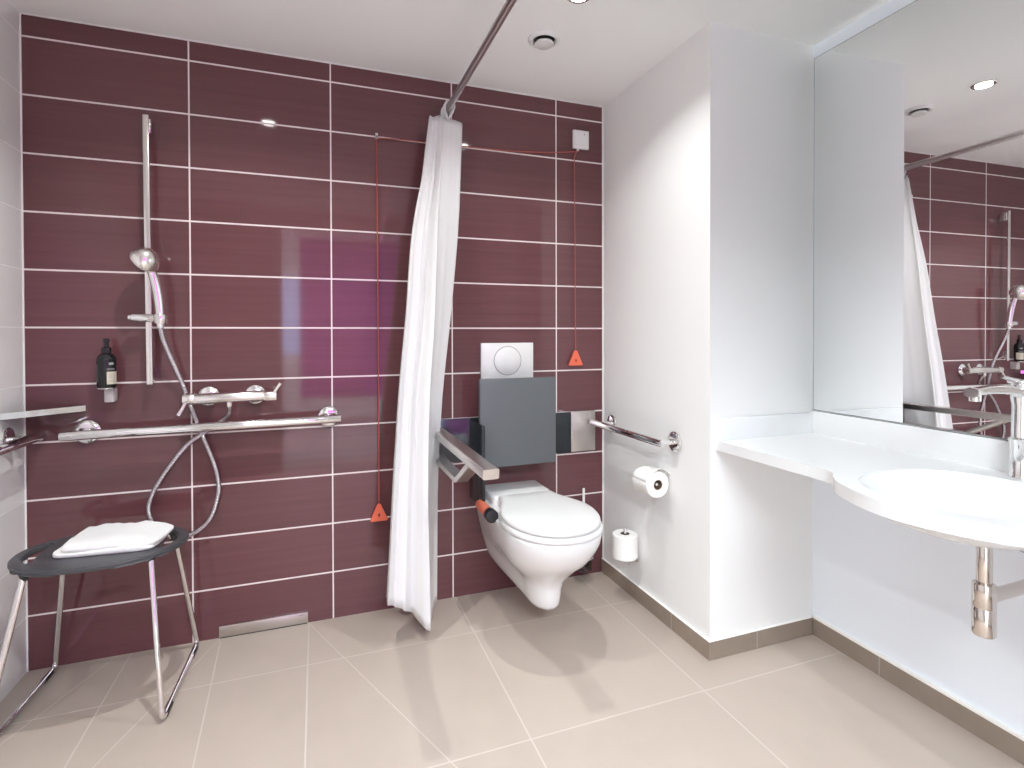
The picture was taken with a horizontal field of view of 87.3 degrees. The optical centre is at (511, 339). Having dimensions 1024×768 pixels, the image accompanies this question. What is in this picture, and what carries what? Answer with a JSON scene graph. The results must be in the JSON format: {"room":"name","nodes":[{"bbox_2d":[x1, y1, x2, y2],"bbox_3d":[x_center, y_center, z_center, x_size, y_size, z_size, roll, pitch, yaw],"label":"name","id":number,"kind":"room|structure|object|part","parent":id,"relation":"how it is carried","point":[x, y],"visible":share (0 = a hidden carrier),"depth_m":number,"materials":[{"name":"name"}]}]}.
{"room":"accessible bathroom","nodes":[
{"label":"accessible bathroom","id":0,"kind":"room"},
{"bbox_2d":[0,0,26,702],"bbox_3d":[-1.283,0.026,0.578,0.120,2.267,2.900,0,1,-20],"label":"wall","id":1,"kind":"structure","parent":0,"point":[12,464],"depth_m":1.77,"materials":[{"name":"paint"}]},
{"bbox_2d":[0,427,45,455],"bbox_3d":[-1.495,0.327,1.463,0.082,0.082,0.745,0,1,-20],"label":"grab bar","id":2,"kind":"object","parent":1,"relation":"attached to","point":[9,442],"visible":1,"depth_m":1.71,"materials":[{"name":"silver metal"}]},
{"bbox_2d":[21,14,601,670],"bbox_3d":[-0.639,0.007,2.291,2.262,2.267,0.120,0,1,-20],"label":"wall","id":3,"kind":"structure","parent":0,"point":[263,199],"depth_m":2.10,"materials":[{"name":"tile"}]},
{"bbox_2d":[19,13,28,671],"bbox_3d":[-1.679,0.015,1.847,0.004,2.267,0.003,0,1,-20],"label":"trim","id":4,"kind":"structure","parent":3,"relation":"attached to","point":[19,13],"depth_m":1.84,"materials":[{"name":"white paint"}]},
{"bbox_2d":[0,405,86,419],"bbox_3d":[-1.569,0.243,1.802,0.178,0.020,0.166,0,1,-20],"label":"corner shelf","id":5,"kind":"object","parent":3,"relation":"attached to","point":[23,414],"visible":1,"depth_m":1.79,"materials":[{"name":"white metal"}]},
{"bbox_2d":[96,387,117,402],"bbox_3d":[-1.432,0.195,1.900,0.059,0.054,0.074,0,1,-20],"label":"bracket","id":6,"kind":"object","parent":3,"relation":"attached to","point":[110,394],"visible":0.83,"depth_m":1.90,"materials":[{"name":"silver metal"}]},
{"bbox_2d":[96,339,116,387],"bbox_3d":[-1.430,0.081,1.892,0.057,0.172,0.057,0,1,-20],"label":"soap bottle","id":7,"kind":"object","parent":6,"relation":"on","point":[106,370],"visible":1,"depth_m":1.87,"materials":[{"name":"black plastic"}]},
{"bbox_2d":[128,114,167,384],"bbox_3d":[-1.296,-0.322,1.931,0.127,0.966,0.093,0,1,-3],"label":"riser rail","id":8,"kind":"object","parent":3,"relation":"attached to","point":[147,317],"visible":0.98,"depth_m":1.92,"materials":[{"name":"silver metal"}]},
{"bbox_2d":[129,247,164,327],"bbox_3d":[-1.274,-0.183,1.872,0.093,0.281,0.094,0,1,-20],"label":"shower","id":9,"kind":"object","parent":8,"relation":"on","point":[147,259],"visible":0.98,"depth_m":1.86,"materials":[{"name":"silver metal"}]},
{"bbox_3d":[-1.266,-0.161,1.892,0.041,0.236,0.072,0,1,25],"label":"handle","id":10,"kind":"part","parent":9,"relation":"part of","materials":[{"name":"silver metal"}]},
{"bbox_2d":[58,406,340,442],"bbox_3d":[-1.117,0.319,2.005,0.909,0.092,0.096,0,1,-20],"label":"grab bar","id":11,"kind":"object","parent":3,"relation":"attached to","point":[86,431],"visible":1,"depth_m":1.94,"materials":[{"name":"silver metal"}]},
{"bbox_2d":[176,382,281,415],"bbox_3d":[-1.053,0.217,2.022,0.351,0.112,0.105,0,1,-20],"label":"shower mixer","id":12,"kind":"object","parent":3,"relation":"attached to","point":[255,394],"visible":1,"depth_m":1.99,"materials":[{"name":"silver metal"}]},
{"bbox_3d":[-1.186,0.249,1.929,0.036,0.051,0.015,-1,1,-33],"label":"lever","id":13,"kind":"part","parent":12,"relation":"part of","materials":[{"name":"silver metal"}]},
{"bbox_3d":[-1.174,0.215,1.949,0.037,0.041,0.041,0,1,-20],"label":"knob","id":14,"kind":"part","parent":12,"relation":"part of","materials":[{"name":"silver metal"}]},
{"bbox_2d":[146,328,231,538],"bbox_3d":[-1.186,0.345,1.972,0.289,0.788,0.072,0,1,-20],"label":"shower hose","id":15,"kind":"object","parent":12,"relation":"attached to","point":[201,435],"visible":0.8,"depth_m":1.99,"materials":[{"name":"silver metal"}]},
{"bbox_2d":[226,402,232,406],"bbox_3d":[-1.050,0.237,1.995,0.021,0.024,0.023,0,1,-20],"label":"outlet","id":16,"kind":"object","parent":12,"relation":"attached to","point":[228,404],"depth_m":1.99,"materials":[{"name":"metal"}]},
{"bbox_3d":[-0.919,0.213,2.042,0.045,0.041,0.041,0,1,-20],"label":"knob","id":17,"kind":"part","parent":12,"relation":"part of","materials":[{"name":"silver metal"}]},
{"bbox_3d":[-0.891,0.183,2.037,0.035,0.044,0.015,0,1,-14],"label":"lever","id":18,"kind":"part","parent":12,"relation":"part of","materials":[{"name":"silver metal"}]},
{"bbox_2d":[219,611,307,638],"bbox_3d":[-0.972,1.120,2.110,0.319,0.047,0.009,0,1,-20],"label":"drain","id":19,"kind":"object","parent":3,"relation":"attached to","point":[242,628],"visible":1,"depth_m":2.10,"materials":[{"name":"silver metal"}]},
{"bbox_2d":[19,12,601,107],"bbox_3d":[-0.621,-1.124,2.222,2.262,0.003,0.003,0,1,-20],"label":"trim","id":20,"kind":"structure","parent":3,"relation":"attached to","point":[19,12],"depth_m":2.12,"materials":[{"name":"white paint"}]},
{"bbox_2d":[436,427,498,482],"bbox_3d":[-0.239,0.445,1.938,0.131,0.192,0.823,0,1,-20],"label":"support rail","id":21,"kind":"object","parent":3,"relation":"attached to","point":[474,463],"visible":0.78,"depth_m":1.83,"materials":[{"name":"silver metal"}]},
{"bbox_3d":[-0.230,0.450,2.030,0.046,0.117,0.633,0,1,-20],"label":"rail","id":22,"kind":"part","parent":21,"relation":"part of","materials":[{"name":"silver metal"}]},
{"bbox_2d":[370,133,575,521],"bbox_3d":[-0.141,-0.070,2.395,0.963,1.648,0.023,0,1,-20],"label":"pull cord","id":23,"kind":"object","parent":3,"relation":"attached to","point":[378,509],"visible":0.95,"depth_m":2.24,"materials":[{"name":"red fabric"}]},
{"bbox_3d":[-0.556,0.721,2.244,0.072,0.072,0.011,0,1,-20],"label":"pull handle","id":24,"kind":"part","parent":23,"relation":"part of","materials":[{"name":"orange plastic"}]},
{"bbox_2d":[438,0,516,116],"bbox_3d":[0.167,-0.941,1.032,0.052,0.052,2.780,0,1,-20],"label":"curtain rod","id":25,"kind":"object","parent":3,"relation":"attached to","point":[508,5],"visible":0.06,"depth_m":1.74,"materials":[{"name":"grey metal"}]},
{"bbox_2d":[386,100,462,630],"bbox_3d":[-0.340,0.060,2.140,0.349,2.068,0.280,0,1,-20],"label":"shower curtain","id":26,"kind":"object","parent":25,"relation":"hanging from","point":[412,561],"visible":0.95,"depth_m":2.11,"materials":[{"name":"white fabric"}]},
{"bbox_2d":[439,377,570,522],"bbox_3d":[0.038,0.436,2.293,0.633,0.542,0.344,0,1,-20],"label":"support","id":27,"kind":"object","parent":3,"relation":"attached to","point":[518,422],"visible":0.89,"depth_m":2.32,"materials":[{"name":"grey plastic"}]},
{"bbox_3d":[-0.019,0.442,2.451,0.633,0.192,0.010,0,1,-20],"label":"wall panel","id":28,"kind":"part","parent":27,"relation":"part of","materials":[{"name":"grey plastic"}]},
{"bbox_2d":[480,343,532,378],"bbox_3d":[-0.021,0.098,2.443,0.252,0.169,0.017,0,1,-20],"label":"flush plate","id":29,"kind":"object","parent":3,"relation":"attached to","point":[497,360],"visible":0.94,"depth_m":2.43,"materials":[{"name":"white plastic"}]},
{"bbox_2d":[477,480,602,609],"bbox_3d":[0.103,0.828,2.140,0.372,0.377,0.683,0,1,-20],"label":"toilet","id":30,"kind":"object","parent":3,"relation":"attached to","point":[540,536],"visible":0.97,"depth_m":1.96,"materials":[{"name":"white ceramic"}]},
{"bbox_3d":[0.135,0.656,2.049,0.362,0.030,0.476,0,1,-20],"label":"lid","id":31,"kind":"part","parent":30,"relation":"part of","materials":[{"name":"white plastic"}]},
{"bbox_2d":[572,130,588,150],"bbox_3d":[0.328,-0.948,2.559,0.082,0.098,0.020,0,1,-20],"label":"switch box","id":32,"kind":"object","parent":3,"relation":"attached to","point":[580,139],"visible":1,"depth_m":2.55,"materials":[{"name":"white plastic"}]},
{"bbox_2d":[568,150,582,365],"bbox_3d":[0.301,-0.391,2.548,0.072,1.025,0.014,0,1,-20],"label":"pull cord","id":33,"kind":"object","parent":32,"relation":"hanging from","point":[575,355],"visible":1,"depth_m":2.55,"materials":[{"name":"red plastic"}]},
{"bbox_3d":[0.302,0.086,2.551,0.072,0.072,0.011,0,1,-20],"label":"pull handle","id":34,"kind":"part","parent":33,"relation":"part of","materials":[{"name":"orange plastic"}]},
{"bbox_3d":[0.305,-0.426,2.550,0.022,0.954,0.007,-1,1,-33],"label":"cord","id":35,"kind":"part","parent":33,"relation":"part of","materials":[{"name":"red fabric"}]},
{"bbox_2d":[571,410,594,451],"bbox_3d":[0.341,0.438,2.581,0.129,0.192,0.012,0,1,-20],"label":"wall plate","id":36,"kind":"object","parent":3,"relation":"attached to","point":[582,432],"visible":1,"depth_m":2.57,"materials":[{"name":"grey metal"}]},
{"bbox_2d":[577,557,593,572],"bbox_3d":[0.333,1.032,2.529,0.091,0.092,0.113,0,1,-20],"label":"toilet brush holder","id":37,"kind":"object","parent":3,"relation":"attached to","point":[587,567],"visible":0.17,"depth_m":2.48,"materials":[{"name":"clear glass"}]},
{"bbox_2d":[582,488,584,502],"bbox_3d":[0.337,0.879,2.517,0.058,0.365,0.058,0,1,-20],"label":"toilet brush","id":38,"kind":"object","parent":37,"relation":"in","point":[583,489],"visible":0.23,"depth_m":2.51,"materials":[{"name":"white plastic"}]},
{"bbox_2d":[602,107,602,557],"bbox_3d":[0.443,-0.033,2.619,0.005,2.199,0.003,0,1,-20],"label":"trim","id":39,"kind":"structure","parent":3,"relation":"attached to","point":[602,107],"depth_m":2.62,"materials":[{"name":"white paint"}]},
{"bbox_2d":[8,0,890,106],"bbox_3d":[0.084,-1.165,1.000,2.991,0.100,3.020,0,1,-20],"label":"ceiling","id":40,"kind":"structure","parent":0,"point":[604,46],"depth_m":1.93,"materials":[{"name":"white paint"}]},
{"bbox_2d":[528,30,559,49],"bbox_3d":[0.120,-1.111,2.006,0.120,0.029,0.120,0,1,-20],"label":"ceiling vent","id":41,"kind":"object","parent":40,"relation":"in","point":[540,39],"visible":1,"depth_m":1.99,"materials":[{"name":"white plastic"}]},
{"bbox_2d":[568,0,588,3],"bbox_3d":[0.218,-1.118,1.742,0.092,0.008,0.092,0,1,-20],"label":"recessed light","id":42,"kind":"object","parent":40,"relation":"in","point":[571,1],"visible":1,"depth_m":1.77,"materials":[{"name":"white plastic"}]},
{"bbox_2d":[0,571,1023,767],"bbox_3d":[0.090,1.202,1.024,2.991,0.100,3.020,0,1,-20],"label":"floor","id":43,"kind":"structure","parent":0,"point":[498,679],"depth_m":1.69,"materials":[{"name":"beige tile"}]},
{"bbox_2d":[0,526,198,735],"bbox_3d":[-1.313,0.902,1.734,0.477,0.492,0.436,0,1,-20],"label":"stool","id":44,"kind":"object","parent":43,"relation":"on","point":[44,564],"visible":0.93,"depth_m":1.64,"materials":[{"name":"grey plastic"}]},
{"bbox_2d":[17,574,28,580],"bbox_3d":[-1.410,0.685,1.552,0.030,0.022,0.030,0,1,-20],"label":"socket","id":45,"kind":"object","parent":44,"relation":"attached to","point":[21,576],"depth_m":1.54,"materials":[{"name":"rubber"}]},
{"bbox_3d":[-1.485,0.909,1.674,0.097,0.475,0.427,0,1,-18],"label":"leg frame","id":46,"kind":"part","parent":44,"relation":"part of","materials":[{"name":"silver metal"}]},
{"bbox_3d":[-1.300,0.664,1.713,0.466,0.016,0.352,0,1,-20],"label":"seat","id":47,"kind":"part","parent":44,"relation":"part of","materials":[{"name":"grey plastic"}]},
{"bbox_2d":[52,520,173,557],"bbox_3d":[-1.274,0.636,1.736,0.288,0.038,0.215,0,1,-12],"label":"folded towel","id":48,"kind":"object","parent":44,"relation":"on","point":[108,538],"visible":1,"depth_m":1.68,"materials":[{"name":"white fabric"}]},
{"bbox_3d":[-1.137,0.907,1.795,0.069,0.475,0.428,0,1,-18],"label":"leg frame","id":49,"kind":"part","parent":44,"relation":"part of","materials":[{"name":"silver metal"}]},
{"bbox_2d":[170,534,176,540],"bbox_3d":[-1.168,0.681,1.857,0.030,0.022,0.030,0,1,-20],"label":"socket","id":50,"kind":"object","parent":44,"relation":"attached to","point":[173,536],"depth_m":1.85,"materials":[{"name":"black rubber"}]},
{"bbox_2d":[603,21,813,639],"bbox_3d":[0.783,0.003,2.405,0.489,2.267,0.879,0,1,-20],"label":"wall","id":51,"kind":"structure","parent":0,"point":[708,153],"depth_m":2.02,"materials":[{"name":"white paint"}]},
{"bbox_2d":[624,527,639,562],"bbox_3d":[0.507,0.895,2.335,0.088,0.158,0.052,0,1,-20],"label":"holder","id":52,"kind":"object","parent":51,"relation":"attached to","point":[638,558],"visible":0.34,"depth_m":2.33,"materials":[{"name":"silver metal"}]},
{"bbox_2d":[612,529,637,561],"bbox_3d":[0.490,0.891,2.329,0.108,0.102,0.108,0,1,-20],"label":"toilet paper roll","id":53,"kind":"object","parent":52,"relation":"on","point":[624,547],"visible":1,"depth_m":2.29,"materials":[{"name":"white paper"}]},
{"bbox_2d":[589,415,681,451],"bbox_3d":[0.511,0.396,2.313,0.090,0.080,0.579,0,1,-20],"label":"grab bar","id":54,"kind":"object","parent":51,"relation":"attached to","point":[674,441],"visible":1,"depth_m":2.17,"materials":[{"name":"silver metal"}]},
{"bbox_2d":[602,558,710,660],"bbox_3d":[0.574,1.104,2.269,0.010,0.068,0.769,0,1,-20],"label":"baseboard","id":55,"kind":"structure","parent":51,"relation":"attached to","point":[698,641],"depth_m":2.18,"materials":[{"name":"beige tile"}]},
{"bbox_2d":[710,616,811,659],"bbox_3d":[0.934,1.106,1.996,0.479,0.068,0.010,0,1,-20],"label":"baseboard","id":56,"kind":"structure","parent":51,"relation":"attached to","point":[733,644],"depth_m":1.99,"materials":[{"name":"beige tile"}]},
{"bbox_3d":[0.573,0.569,2.182,0.065,0.040,0.127,0,1,-20],"label":"toilet roll holder","id":57,"kind":"object","parent":51,"relation":"attached to","visible":0},
{"bbox_2d":[632,466,670,497],"bbox_3d":[0.560,0.564,2.155,0.114,0.114,0.108,0,1,-20],"label":"toilet paper roll","id":58,"kind":"object","parent":57,"relation":"hanging from","point":[644,479],"visible":1,"depth_m":2.12,"materials":[{"name":"white paper"}]},
{"bbox_2d":[812,0,1023,735],"bbox_3d":[1.546,0.013,1.138,0.120,2.267,2.061,0,1,-19],"label":"wall","id":59,"kind":"structure","parent":0,"point":[904,593],"depth_m":1.72,"materials":[{"name":"white paint"}]},
{"bbox_2d":[715,410,1023,549],"bbox_3d":[1.170,0.369,1.181,0.602,0.178,1.691,0,1,-20],"label":"countertop","id":60,"kind":"structure","parent":59,"relation":"attached to","point":[956,487],"depth_m":1.52,"materials":[{"name":"white"}]},
{"bbox_2d":[859,470,1023,549],"bbox_3d":[1.093,0.411,1.291,0.458,0.092,0.430,0,1,-20],"label":"sink","id":61,"kind":"object","parent":60,"relation":"in","point":[981,509],"depth_m":1.39,"materials":[{"name":"ceramic"}]},
{"bbox_2d":[963,375,1023,478],"bbox_3d":[1.257,0.226,1.383,0.229,0.273,0.050,0,1,-20],"label":"tap","id":62,"kind":"object","parent":60,"relation":"on","point":[1015,390],"visible":1,"depth_m":1.40,"materials":[{"name":"silver metal"}]},
{"bbox_3d":[1.239,0.134,1.376,0.192,0.036,0.034,0,1,-20],"label":"spout","id":63,"kind":"part","parent":62,"relation":"part of","materials":[{"name":"silver metal"}]},
{"bbox_3d":[1.311,0.102,1.402,0.110,0.026,0.036,0,1,-20],"label":"lever","id":64,"kind":"part","parent":62,"relation":"part of","materials":[{"name":"silver metal"}]},
{"bbox_2d":[971,547,1023,639],"bbox_3d":[1.239,0.578,1.310,0.375,0.264,0.136,-1,1,-35],"label":"trap","id":65,"kind":"object","parent":60,"relation":"attached to","point":[985,595],"visible":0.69,"depth_m":1.28,"materials":[{"name":"silver metal"}]},
{"bbox_2d":[812,615,1023,764],"bbox_3d":[1.489,1.109,1.123,0.010,0.075,2.011,0,1,-19],"label":"baseboard","id":66,"kind":"structure","parent":59,"relation":"attached to","point":[1000,736],"depth_m":1.68,"materials":[{"name":"beige tile"}]},
{"bbox_2d":[813,0,1023,439],"bbox_3d":[1.433,-0.397,1.266,0.005,1.348,1.684,0,1,-19],"label":"wall mirror","id":67,"kind":"object","parent":59,"relation":"attached to","point":[918,269],"visible":1,"depth_m":1.68,"materials":[{"name":"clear mirror"}]}
]}

